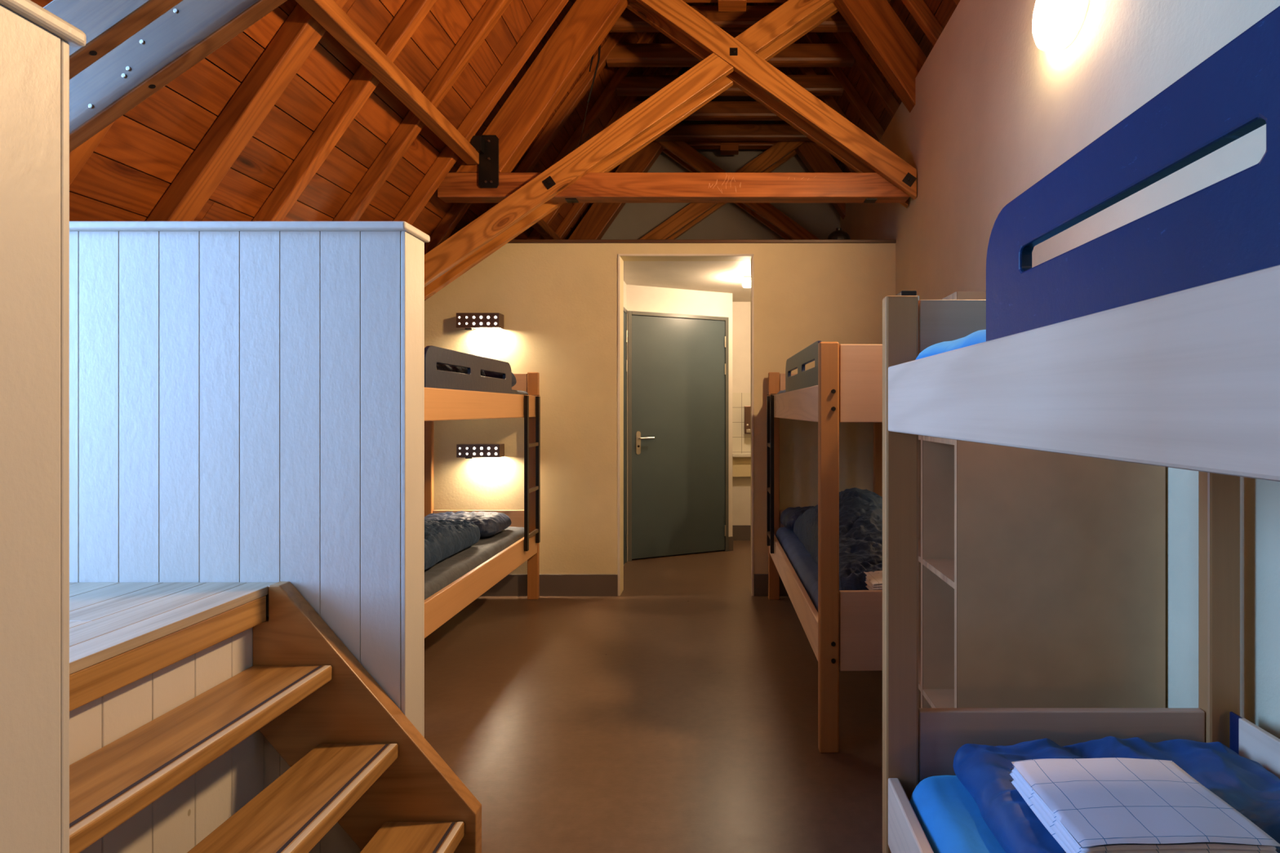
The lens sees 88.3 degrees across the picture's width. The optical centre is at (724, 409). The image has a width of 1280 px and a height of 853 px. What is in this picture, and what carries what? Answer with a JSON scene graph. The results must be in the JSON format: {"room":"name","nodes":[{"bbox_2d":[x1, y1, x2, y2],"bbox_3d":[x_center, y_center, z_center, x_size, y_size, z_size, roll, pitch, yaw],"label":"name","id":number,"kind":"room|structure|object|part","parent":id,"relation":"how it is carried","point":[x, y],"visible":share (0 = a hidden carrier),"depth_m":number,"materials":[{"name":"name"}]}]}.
{"room":"hostel dormitory","nodes":[
{"label":"hostel dormitory","id":0,"kind":"room"},
{"bbox_2d":[31,0,715,244],"bbox_3d":[-1.452,-2.083,2.280,2.995,4.343,9.160,0,0,0],"label":"ceiling","id":1,"kind":"structure","parent":0,"point":[129,171],"depth_m":3.00,"materials":[{"name":"brown wood"}]},
{"bbox_2d":[69,120,115,185],"bbox_3d":[-1.330,-2.067,2.171,2.660,3.935,0.062,0,0,0],"label":"rafter","id":2,"kind":"object","parent":1,"relation":"attached to","point":[78,157],"visible":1,"depth_m":2.18,"materials":[{"name":"brown wood"}]},
{"bbox_2d":[145,0,347,221],"bbox_3d":[-1.330,-2.067,2.644,2.660,3.935,0.100,0,0,0],"label":"rafter","id":3,"kind":"object","parent":1,"relation":"attached to","point":[300,33],"visible":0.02,"depth_m":2.60,"materials":[{"name":"brown wood"}]},
{"bbox_2d":[251,0,436,221],"bbox_3d":[-1.330,-2.067,3.081,2.660,3.935,0.062,0,0,0],"label":"rafter","id":4,"kind":"object","parent":1,"relation":"attached to","point":[411,13],"visible":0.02,"depth_m":3.05,"materials":[{"name":"brown wood"}]},
{"bbox_2d":[332,0,511,221],"bbox_3d":[-1.330,-2.067,3.551,2.660,3.935,0.062,0,0,0],"label":"rafter","id":5,"kind":"object","parent":1,"relation":"attached to","point":[491,11],"visible":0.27,"depth_m":3.52,"materials":[{"name":"brown wood"}]},
{"bbox_2d":[424,202,472,254],"bbox_3d":[-1.330,-2.067,4.471,2.660,3.935,0.062,0,0,0],"label":"rafter","id":6,"kind":"object","parent":1,"relation":"attached to","point":[456,211],"visible":0.02,"depth_m":4.44,"materials":[{"name":"brown wood"}]},
{"bbox_2d":[609,5,853,31],"bbox_3d":[0.045,-2.685,4.492,1.860,0.152,0.104,0,0,0],"label":"tie","id":7,"kind":"object","parent":6,"relation":"attached to","point":[628,21],"visible":0.22,"depth_m":4.44,"materials":[{"name":"brown wood"}]},
{"bbox_2d":[392,0,568,225],"bbox_3d":[-1.330,-2.067,4.011,2.660,3.935,0.062,0,0,0],"label":"rafter","id":8,"kind":"object","parent":1,"relation":"attached to","point":[550,11],"visible":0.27,"depth_m":3.98,"materials":[{"name":"brown wood"}]},
{"bbox_2d":[486,31,628,211],"bbox_3d":[-1.330,-2.067,4.930,2.660,3.935,0.060,0,0,0],"label":"rafter","id":9,"kind":"object","parent":1,"relation":"attached to","point":[584,83],"visible":0.27,"depth_m":4.90,"materials":[{"name":"brown wood"}]},
{"bbox_2d":[606,43,854,66],"bbox_3d":[0.045,-2.685,4.952,1.860,0.152,0.104,0,0,0],"label":"tie","id":10,"kind":"object","parent":9,"relation":"attached to","point":[622,55],"visible":0.48,"depth_m":4.90,"materials":[{"name":"brown wood"}]},
{"bbox_2d":[513,31,658,239],"bbox_3d":[-1.330,-2.067,5.390,2.660,3.935,0.060,0,0,0],"label":"rafter","id":11,"kind":"object","parent":1,"relation":"attached to","point":[609,92],"visible":0.13,"depth_m":5.36,"materials":[{"name":"brown wood"}]},
{"bbox_2d":[616,75,843,96],"bbox_3d":[0.045,-2.685,5.412,1.860,0.152,0.104,0,0,0],"label":"tie","id":12,"kind":"object","parent":11,"relation":"attached to","point":[630,85],"visible":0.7,"depth_m":5.36,"materials":[{"name":"brown wood"}]},
{"bbox_2d":[527,2,705,239],"bbox_3d":[-1.330,-2.067,5.850,2.660,3.935,0.060,0,0,0],"label":"rafter","id":13,"kind":"object","parent":1,"relation":"attached to","point":[628,101],"visible":0.02,"depth_m":5.82,"materials":[{"name":"brown wood"}]},
{"bbox_2d":[532,218,560,239],"bbox_3d":[-1.569,-1.570,5.345,0.079,0.076,2.110,0,0,0],"label":"rafter","id":14,"kind":"structure","parent":13,"relation":"attached to","point":[541,227],"depth_m":5.65,"materials":[{"name":"brown wood"}]},
{"bbox_2d":[625,101,827,120],"bbox_3d":[0.045,-2.685,5.872,1.860,0.152,0.104,0,0,0],"label":"tie","id":15,"kind":"object","parent":13,"relation":"attached to","point":[712,110],"visible":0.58,"depth_m":5.82,"materials":[{"name":"brown wood"}]},
{"bbox_2d":[555,2,718,239],"bbox_3d":[-1.330,-2.067,6.310,2.660,3.935,0.060,0,0,0],"label":"rafter","id":16,"kind":"object","parent":1,"relation":"attached to","point":[577,208],"visible":0.06,"depth_m":6.28,"materials":[{"name":"brown wood"}]},
{"bbox_2d":[653,123,812,141],"bbox_3d":[0.045,-2.685,6.332,1.860,0.152,0.104,0,0,0],"label":"tie","id":17,"kind":"object","parent":16,"relation":"attached to","point":[680,131],"visible":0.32,"depth_m":6.28,"materials":[{"name":"brown wood"}]},
{"bbox_2d":[623,281,626,564],"bbox_3d":[-0.890,0.111,5.172,0.100,2.378,0.896,0,0,0],"label":"wall","id":18,"kind":"structure","parent":0,"point":[624,283],"depth_m":5.52,"materials":[{"name":"white paint"}]},
{"bbox_2d":[623,306,627,564],"bbox_3d":[-0.830,0.224,5.178,0.020,2.152,0.835,0,0,0],"label":"door frame","id":19,"kind":"structure","parent":18,"relation":"in","point":[625,331],"depth_m":5.54,"materials":[{"name":"metal"}]},
{"bbox_2d":[424,540,882,852],"bbox_3d":[-1.500,1.340,2.400,5.700,0.080,9.200,0,0,0],"label":"floor","id":20,"kind":"structure","parent":0,"point":[677,712],"depth_m":2.71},
{"bbox_2d":[0,0,86,852],"bbox_3d":[-1.656,0.394,0.811,1.588,1.812,0.153,0,0,0],"label":"partition panel","id":21,"kind":"object","parent":20,"relation":"on","point":[35,42],"visible":1,"depth_m":0.83,"materials":[{"name":"beige paint"}]},
{"bbox_2d":[69,582,277,852],"bbox_3d":[-1.969,0.885,1.331,1.502,0.829,0.913,0,0,0],"label":"platform","id":22,"kind":"object","parent":20,"relation":"on","point":[140,651],"depth_m":1.50,"materials":[{"name":"brown wood"}]},
{"bbox_2d":[69,221,430,852],"bbox_3d":[-1.656,0.394,1.845,1.588,1.812,0.153,0,0,0],"label":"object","id":23,"kind":"object","parent":20,"relation":"on","point":[246,398],"visible":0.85,"depth_m":1.79,"materials":[{"name":"beige paint"}]},
{"bbox_2d":[69,581,481,852],"bbox_3d":[-0.960,0.884,1.332,0.595,0.832,0.910,0,0,0],"label":"staircase","id":24,"kind":"structure","parent":20,"relation":"on","point":[355,759],"depth_m":1.65,"materials":[{"name":"brown wood"}]},
{"bbox_2d":[424,345,540,638],"bbox_3d":[-1.664,0.506,3.494,0.824,1.588,2.046,0,0,0],"label":"bunk bed","id":25,"kind":"object","parent":20,"relation":"on","point":[448,395],"visible":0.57,"depth_m":3.67,"materials":[{"name":"brown wood"}]},
{"bbox_3d":[-2.040,0.521,4.498,0.072,1.558,0.038,0,0,0],"label":"post","id":26,"kind":"part","parent":25,"relation":"part of","materials":[{"name":"brown wood"}]},
{"bbox_2d":[424,526,524,599],"bbox_3d":[-1.676,0.870,3.497,0.742,0.170,1.962,0,0,0],"label":"mattress","id":27,"kind":"object","parent":25,"relation":"on","point":[443,573],"visible":0.25,"depth_m":3.49,"materials":[{"name":"grey fabric"}]},
{"bbox_2d":[424,519,479,570],"bbox_3d":[-1.731,0.672,3.097,0.637,0.218,1.513,0,0,0],"label":"duvet","id":28,"kind":"object","parent":27,"relation":"on","point":[443,539],"visible":0.12,"depth_m":3.44,"materials":[{"name":"fabric"}]},
{"bbox_2d":[424,511,511,537],"bbox_3d":[-1.679,0.719,4.141,0.583,0.124,0.427,0,0,0],"label":"pillow","id":29,"kind":"object","parent":27,"relation":"on","point":[489,523],"visible":0.47,"depth_m":4.08,"materials":[{"name":"grey fabric"}]},
{"bbox_3d":[-1.292,-0.025,3.497,0.025,0.145,1.963,0,0,0],"label":"rail","id":30,"kind":"part","parent":25,"relation":"part of","materials":[{"name":"brown wood"}]},
{"bbox_3d":[-1.292,0.902,3.497,0.025,0.152,1.963,0,0,0],"label":"rail","id":31,"kind":"part","parent":25,"relation":"part of","materials":[{"name":"brown wood"}]},
{"bbox_2d":[511,389,528,395],"bbox_3d":[-1.676,-0.055,3.497,0.742,0.157,1.962,0,0,0],"label":"mattress","id":32,"kind":"object","parent":25,"relation":"on","point":[513,392],"visible":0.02,"depth_m":4.23,"materials":[{"name":"grey fabric"}]},
{"bbox_2d":[436,363,485,376],"bbox_3d":[-1.697,-0.201,3.275,0.632,0.129,1.156,0,0,0],"label":"duvet","id":33,"kind":"object","parent":32,"relation":"on","point":[440,366],"visible":0.06,"depth_m":3.39,"materials":[{"name":"grey fabric"}]},
{"bbox_2d":[483,370,516,386],"bbox_3d":[-1.619,-0.200,4.109,0.565,0.127,0.369,0,0,0],"label":"pillow","id":34,"kind":"object","parent":32,"relation":"on","point":[488,374],"visible":0.07,"depth_m":3.96,"materials":[{"name":"grey fabric"}]},
{"bbox_3d":[-1.313,0.521,4.498,0.075,1.558,0.038,0,0,0],"label":"post","id":35,"kind":"part","parent":25,"relation":"part of","materials":[{"name":"brown wood"}]},
{"bbox_2d":[766,340,882,753],"bbox_3d":[0.719,0.506,3.501,0.824,1.588,2.046,0,0,-2],"label":"bunk bed","id":36,"kind":"object","parent":20,"relation":"on","point":[844,384],"visible":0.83,"depth_m":2.49,"materials":[{"name":"brown wood"}]},
{"bbox_3d":[0.340,0.521,4.494,0.075,1.558,0.038,0,0,-2],"label":"post","id":37,"kind":"part","parent":36,"relation":"part of","materials":[{"name":"brown wood"}]},
{"bbox_3d":[0.348,0.902,3.493,0.025,0.152,1.963,0,0,-2],"label":"rail","id":38,"kind":"part","parent":36,"relation":"part of","materials":[{"name":"brown wood"}]},
{"bbox_3d":[0.348,-0.025,3.493,0.025,0.145,1.963,0,0,-2],"label":"rail","id":39,"kind":"part","parent":36,"relation":"part of","materials":[{"name":"brown wood"}]},
{"bbox_2d":[775,527,817,611],"bbox_3d":[0.731,0.869,3.504,0.742,0.172,1.962,0,0,-2],"label":"mattress","id":40,"kind":"object","parent":36,"relation":"on","point":[806,570],"visible":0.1,"depth_m":3.45,"materials":[{"name":"blue fabric"}]},
{"bbox_2d":[779,506,814,531],"bbox_3d":[0.671,0.710,4.280,0.601,0.142,0.347,0,0,-2],"label":"pillow","id":41,"kind":"object","parent":40,"relation":"on","point":[788,516],"visible":0.2,"depth_m":4.18,"materials":[{"name":"fabric"}]},
{"bbox_2d":[793,487,882,590],"bbox_3d":[0.774,0.604,3.385,0.678,0.353,1.473,0,0,-2],"label":"duvet","id":42,"kind":"object","parent":40,"relation":"on","point":[860,511],"visible":0.44,"depth_m":3.21,"materials":[{"name":"fabric"}]},
{"bbox_2d":[861,570,882,590],"bbox_3d":[0.755,0.696,2.659,0.367,0.052,0.206,0,0,-2],"label":"linens","id":43,"kind":"object","parent":42,"relation":"on","point":[874,580],"visible":0.17,"depth_m":2.62,"materials":[{"name":"white fabric"}]},
{"bbox_3d":[0.397,0.521,2.493,0.075,1.558,0.038,0,0,-2],"label":"post","id":44,"kind":"part","parent":36,"relation":"part of","materials":[{"name":"brown wood"}]},
{"bbox_3d":[1.067,0.521,4.515,0.072,1.558,0.038,0,0,-2],"label":"post","id":45,"kind":"part","parent":36,"relation":"part of","materials":[{"name":"brown wood"}]},
{"bbox_2d":[918,291,1165,707],"bbox_3d":[0.908,0.490,2.085,0.563,1.620,0.640,0,0,0],"label":"tall cabinet","id":46,"kind":"object","parent":20,"relation":"on","point":[1042,575],"visible":0.38,"depth_m":1.76,"materials":[{"name":"laminate"}]},
{"bbox_3d":[0.908,0.490,2.396,0.563,1.620,0.018,0,0,0],"label":"panel","id":47,"kind":"part","parent":46,"relation":"part of","materials":[{"name":"laminate"}]},
{"bbox_3d":[0.904,0.480,2.237,0.552,0.018,0.298,0,0,0],"label":"shelf","id":48,"kind":"part","parent":46,"relation":"part of","materials":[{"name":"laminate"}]},
{"bbox_3d":[0.904,0.892,2.237,0.552,0.018,0.298,0,0,0],"label":"shelf","id":49,"kind":"part","parent":46,"relation":"part of","materials":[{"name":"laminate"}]},
{"bbox_3d":[0.904,0.087,1.927,0.552,0.018,0.286,0,0,0],"label":"shelf","id":50,"kind":"part","parent":46,"relation":"part of","materials":[{"name":"laminate"}]},
{"bbox_3d":[0.904,0.480,1.927,0.552,0.018,0.286,0,0,0],"label":"shelf","id":51,"kind":"part","parent":46,"relation":"part of","materials":[{"name":"laminate"}]},
{"bbox_3d":[0.904,0.892,1.927,0.552,0.018,0.286,0,0,0],"label":"shelf","id":52,"kind":"part","parent":46,"relation":"part of","materials":[{"name":"laminate"}]},
{"bbox_3d":[0.904,-0.311,1.927,0.552,0.018,0.286,0,0,0],"label":"shelf","id":53,"kind":"part","parent":46,"relation":"part of","materials":[{"name":"laminate"}]},
{"bbox_2d":[882,5,1279,852],"bbox_3d":[0.763,0.506,0.486,0.800,1.588,2.046,0,0,0],"label":"bunk bed","id":54,"kind":"object","parent":20,"relation":"on","point":[1153,340],"visible":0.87,"depth_m":0.72,"materials":[{"name":"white wood"}]},
{"bbox_3d":[0.401,0.521,1.490,0.075,1.558,0.038,0,0,0],"label":"post","id":55,"kind":"part","parent":54,"relation":"part of","materials":[{"name":"brown wood"}]},
{"bbox_2d":[895,290,919,300],"bbox_3d":[0.438,-0.243,1.583,0.036,0.080,0.135,0,0,0],"label":"box","id":56,"kind":"object","parent":54,"relation":"attached to","point":[902,292],"visible":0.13,"depth_m":1.55,"materials":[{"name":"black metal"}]},
{"bbox_3d":[0.380,0.902,0.489,0.025,0.152,1.963,0,0,0],"label":"rail","id":57,"kind":"part","parent":54,"relation":"part of","materials":[{"name":"white wood"}]},
{"bbox_2d":[915,329,986,359],"bbox_3d":[0.759,-0.060,0.489,0.742,0.168,1.962,0,0,0],"label":"mattress","id":58,"kind":"object","parent":54,"relation":"on","point":[979,336],"visible":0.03,"depth_m":1.19,"materials":[{"name":"blue fabric"}]},
{"bbox_2d":[909,775,1005,852],"bbox_3d":[0.759,0.873,0.489,0.742,0.164,1.962,0,0,0],"label":"mattress","id":59,"kind":"object","parent":54,"relation":"on","point":[950,819],"visible":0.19,"depth_m":1.29,"materials":[{"name":"blue fabric"}]},
{"bbox_2d":[952,736,1279,852],"bbox_3d":[0.797,0.747,0.568,0.643,0.093,1.766,0,0,0],"label":"duvet","id":60,"kind":"object","parent":59,"relation":"on","point":[1252,790],"visible":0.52,"depth_m":1.29,"materials":[{"name":"blue fabric"}]},
{"bbox_2d":[1008,757,1279,852],"bbox_3d":[0.697,0.681,1.118,0.317,0.053,0.256,0,0,0],"label":"linens","id":61,"kind":"object","parent":60,"relation":"on","point":[1108,805],"visible":1,"depth_m":1.08,"materials":[{"name":"white fabric"}]},
{"bbox_3d":[0.380,-0.025,0.489,0.025,0.145,1.963,0,0,0],"label":"rail","id":62,"kind":"part","parent":54,"relation":"part of","materials":[{"name":"white wood"}]},
{"bbox_3d":[1.127,0.521,1.490,0.072,1.558,0.038,0,0,0],"label":"post","id":63,"kind":"part","parent":54,"relation":"part of","materials":[{"name":"brown wood"}]},
{"bbox_2d":[424,243,895,595],"bbox_3d":[-0.751,0.067,4.649,3.898,2.466,0.150,0,0,0],"label":"wall partition","id":64,"kind":"structure","parent":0,"point":[557,303],"depth_m":4.57,"materials":[{"name":"beige paint"}]},
{"bbox_2d":[456,312,503,330],"bbox_3d":[-1.688,-0.608,4.523,0.294,0.112,0.101,0,0,0],"label":"reading lamp","id":65,"kind":"object","parent":64,"relation":"attached to","point":[464,321],"visible":1,"depth_m":4.47,"materials":[{"name":"brown metal"}]},
{"bbox_2d":[456,444,504,458],"bbox_3d":[-1.685,0.286,4.523,0.294,0.100,0.101,0,0,0],"label":"reading lamp","id":66,"kind":"object","parent":64,"relation":"attached to","point":[463,451],"visible":1,"depth_m":4.47,"materials":[{"name":"brown metal"}]},
{"bbox_2d":[480,573,617,596],"bbox_3d":[-1.722,1.224,4.567,1.955,0.152,0.014,0,0,0],"label":"baseboard","id":67,"kind":"structure","parent":64,"relation":"attached to","point":[513,584],"depth_m":4.56,"materials":[{"name":"brown wood"}]},
{"bbox_2d":[617,253,753,595],"bbox_3d":[-0.270,0.105,4.569,0.951,2.390,0.010,0,0,0],"label":"trim","id":68,"kind":"structure","parent":64,"relation":"attached to","point":[619,255],"depth_m":4.56,"materials":[{"name":"white paint"}]},
{"bbox_2d":[507,239,896,243],"bbox_3d":[-0.751,-1.177,4.652,3.898,0.023,0.184,0,0,0],"label":"trim","id":69,"kind":"structure","parent":64,"relation":"on","point":[513,241],"depth_m":4.56,"materials":[{"name":"brown wood"}]},
{"bbox_2d":[753,573,788,596],"bbox_3d":[0.702,1.224,4.567,0.992,0.152,0.014,0,0,0],"label":"baseboard","id":70,"kind":"structure","parent":64,"relation":"attached to","point":[760,580],"depth_m":4.56,"materials":[{"name":"brown wood"}]},
{"bbox_2d":[826,227,850,239],"bbox_3d":[0.815,-1.242,4.665,0.180,0.106,0.180,0,0,0],"label":"shade","id":71,"kind":"object","parent":64,"relation":"attached to","point":[838,233],"visible":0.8,"depth_m":4.60,"materials":[{"name":"black metal"}]},
{"bbox_2d":[626,284,732,560],"bbox_3d":[-0.431,0.111,5.866,1.070,2.378,0.100,0,0,-25],"label":"door frame","id":72,"kind":"structure","parent":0,"point":[639,298],"depth_m":5.85,"materials":[{"name":"white paint"}]},
{"bbox_2d":[627,311,728,561],"bbox_3d":[-0.400,0.224,5.833,0.953,2.152,0.126,0,0,-25],"label":"door","id":73,"kind":"structure","parent":72,"relation":"in","point":[678,364],"depth_m":5.82,"materials":[{"name":"metal"}]},
{"bbox_3d":[-0.744,0.285,5.661,0.042,0.202,0.006,0,0,-25],"label":"handle plate","id":74,"kind":"part","parent":73,"relation":"part of","materials":[{"name":"metal"}]},
{"bbox_3d":[-0.674,0.244,5.664,0.132,0.020,0.052,0,0,-25],"label":"lever handle","id":75,"kind":"part","parent":73,"relation":"part of","materials":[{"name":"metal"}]},
{"bbox_2d":[728,536,733,551],"bbox_3d":[0.059,1.235,6.032,0.045,0.130,0.011,0,0,-25],"label":"baseboard","id":76,"kind":"structure","parent":72,"relation":"attached to","point":[731,539],"depth_m":6.03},
{"bbox_2d":[623,261,751,302],"bbox_3d":[-0.751,-1.119,5.742,3.898,0.082,2.036,0,0,0],"label":"ceiling","id":77,"kind":"structure","parent":0,"point":[726,277],"depth_m":5.21,"materials":[{"name":"white paint"}]},
{"bbox_2d":[742,275,751,288],"bbox_3d":[0.187,-1.034,5.300,0.080,0.088,0.080,0,0,0],"label":"ceiling lamp","id":78,"kind":"object","parent":77,"relation":"attached to","point":[746,279],"visible":0.84,"depth_m":5.27,"materials":[{"name":"metal"}]},
{"bbox_2d":[600,96,839,239],"bbox_3d":[-0.401,-1.500,6.810,4.998,5.600,0.100,0,0,0],"label":"wall","id":79,"kind":"structure","parent":0,"point":[634,220],"depth_m":6.76,"materials":[{"name":"beige paint"}]},
{"bbox_2d":[732,302,751,525],"bbox_3d":[0.637,0.111,6.570,1.122,2.378,0.100,0,0,0],"label":"wall","id":80,"kind":"structure","parent":0,"point":[741,311],"depth_m":6.52,"materials":[{"name":"white paint"}]},
{"bbox_2d":[568,31,845,239],"bbox_3d":[-0.328,-2.200,6.533,4.044,3.523,0.226,0,0,0],"label":"roof truss","id":81,"kind":"object","parent":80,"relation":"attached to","point":[599,217],"visible":0.14,"depth_m":6.47,"materials":[{"name":"brown wood"}]},
{"bbox_2d":[732,392,751,453],"bbox_3d":[0.637,0.135,6.514,1.122,0.610,0.012,0,0,0],"label":"backsplash","id":82,"kind":"structure","parent":80,"relation":"attached to","point":[741,442],"depth_m":6.51,"materials":[{"name":"white tile"}]},
{"bbox_2d":[732,525,751,540],"bbox_3d":[0.637,1.225,6.514,1.122,0.150,0.012,0,0,0],"label":"baseboard","id":83,"kind":"structure","parent":80,"relation":"attached to","point":[739,532],"depth_m":6.51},
{"bbox_2d":[732,453,751,476],"bbox_3d":[0.637,0.546,6.447,1.115,0.228,0.115,0,0,0],"label":"countertop","id":84,"kind":"structure","parent":80,"relation":"attached to","point":[741,462],"depth_m":6.45,"materials":[{"name":"white plastic"}]},
{"bbox_2d":[732,453,751,457],"bbox_3d":[0.637,0.447,6.447,1.115,0.030,0.115,0,0,0],"label":"countertop","id":85,"kind":"structure","parent":84,"relation":"on","point":[734,455],"depth_m":6.39,"materials":[{"name":"white plastic"}]},
{"bbox_2d":[744,405,751,434],"bbox_3d":[0.262,0.098,6.455,0.130,0.275,0.103,0,0,0],"label":"dispenser","id":86,"kind":"object","parent":80,"relation":"attached to","point":[747,408],"visible":0.59,"depth_m":6.41,"materials":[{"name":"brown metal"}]},
{"bbox_2d":[746,0,956,172],"bbox_3d":[1.035,-2.708,2.280,1.977,2.814,8.958,0,0,0],"label":"ceiling","id":87,"kind":"structure","parent":0,"point":[942,10],"depth_m":5.17,"materials":[{"name":"brown wood"}]},
{"bbox_2d":[753,2,848,119],"bbox_3d":[1.045,-2.603,5.850,1.910,2.863,0.060,0,0,0],"label":"rafter","id":88,"kind":"object","parent":87,"relation":"attached to","point":[830,101],"visible":0.11,"depth_m":5.82,"materials":[{"name":"brown wood"}]},
{"bbox_2d":[775,66,855,172],"bbox_3d":[1.045,-2.603,6.310,1.910,2.863,0.060,0,0,0],"label":"rafter","id":89,"kind":"object","parent":87,"relation":"attached to","point":[785,70],"visible":0.02,"depth_m":6.28,"materials":[{"name":"brown wood"}]},
{"bbox_2d":[780,2,884,142],"bbox_3d":[1.045,-2.603,5.390,1.910,2.863,0.060,0,0,0],"label":"rafter","id":90,"kind":"object","parent":87,"relation":"attached to","point":[850,92],"visible":0.27,"depth_m":5.36,"materials":[{"name":"brown wood"}]},
{"bbox_2d":[831,31,899,117],"bbox_3d":[1.045,-2.603,4.930,1.910,2.863,0.060,0,0,0],"label":"rafter","id":91,"kind":"object","parent":87,"relation":"attached to","point":[861,62],"visible":0.27,"depth_m":4.90,"materials":[{"name":"brown wood"}]},
{"bbox_2d":[901,0,943,45],"bbox_3d":[1.045,-2.603,3.950,1.910,2.863,0.060,0,0,0],"label":"rafter","id":92,"kind":"object","parent":87,"relation":"attached to","point":[919,10],"visible":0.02,"depth_m":3.92,"materials":[{"name":"brown wood"}]},
{"bbox_2d":[953,0,959,5],"bbox_3d":[1.045,-2.603,3.550,1.910,2.863,0.060,0,0,0],"label":"rafter","id":93,"kind":"object","parent":87,"relation":"attached to","point":[957,2],"visible":0.02,"depth_m":3.56,"materials":[{"name":"brown wood"}]},
{"bbox_2d":[840,0,1279,738],"bbox_3d":[1.248,-0.390,2.330,0.100,3.380,9.060,0,0,0],"label":"wall","id":94,"kind":"structure","parent":0,"point":[994,113],"depth_m":2.23,"materials":[{"name":"beige paint"}]},
{"bbox_2d":[43,0,287,152],"bbox_3d":[-0.328,-2.200,1.793,4.044,3.523,0.226,0,0,0],"label":"roof beam","id":95,"kind":"structure","parent":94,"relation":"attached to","point":[133,49],"depth_m":1.86,"materials":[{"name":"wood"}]},
{"bbox_2d":[424,0,927,300],"bbox_3d":[-0.328,-2.200,4.153,4.044,3.523,0.246,0,0,0],"label":"roof truss","id":96,"kind":"object","parent":94,"relation":"attached to","point":[583,175],"visible":0.97,"depth_m":4.10,"materials":[{"name":"brown wood"}]},
{"bbox_2d":[295,0,479,164],"bbox_3d":[-1.569,-1.570,1.093,0.079,0.076,5.985,0,0,0],"label":"rafter","id":97,"kind":"structure","parent":96,"relation":"attached to","point":[327,13],"depth_m":2.98,"materials":[{"name":"brown wood"}]},
{"bbox_3d":[-1.085,-1.406,4.043,0.062,0.062,0.013,-35,0,0],"label":"bolt plate","id":98,"kind":"part","parent":96,"relation":"part of","materials":[{"name":"black metal"}]},
{"bbox_3d":[-0.970,-1.333,4.165,0.070,0.007,0.070,0,0,0],"label":"bolt plate","id":99,"kind":"part","parent":96,"relation":"part of","materials":[{"name":"black metal"}]},
{"bbox_2d":[579,44,600,145],"bbox_3d":[-0.868,-2.150,4.250,0.149,0.861,0.014,0,0,0],"label":"hanging rod","id":100,"kind":"object","parent":96,"relation":"hanging from","point":[599,46],"visible":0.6,"depth_m":4.25,"materials":[{"name":"black metal"}]},
{"bbox_3d":[0.058,-2.217,4.043,0.047,0.047,0.013,0,0,0],"label":"bolt plate","id":101,"kind":"part","parent":96,"relation":"part of","materials":[{"name":"black metal"}]},
{"bbox_3d":[0.930,-1.333,4.165,0.070,0.007,0.070,0,0,0],"label":"bolt plate","id":102,"kind":"part","parent":96,"relation":"part of","materials":[{"name":"black metal"}]},
{"bbox_3d":[1.145,-1.425,4.043,0.066,0.066,0.013,36,0,0],"label":"bolt plate","id":103,"kind":"part","parent":96,"relation":"part of","materials":[{"name":"black metal"}]},
{"bbox_2d":[1032,0,1089,51],"bbox_3d":[1.153,-1.390,2.260,0.090,0.266,0.266,0,0,0],"label":"round wall lamp","id":104,"kind":"object","parent":94,"relation":"attached to","point":[1056,24],"visible":1,"depth_m":2.22,"materials":[{"name":"white glass"}]}
]}

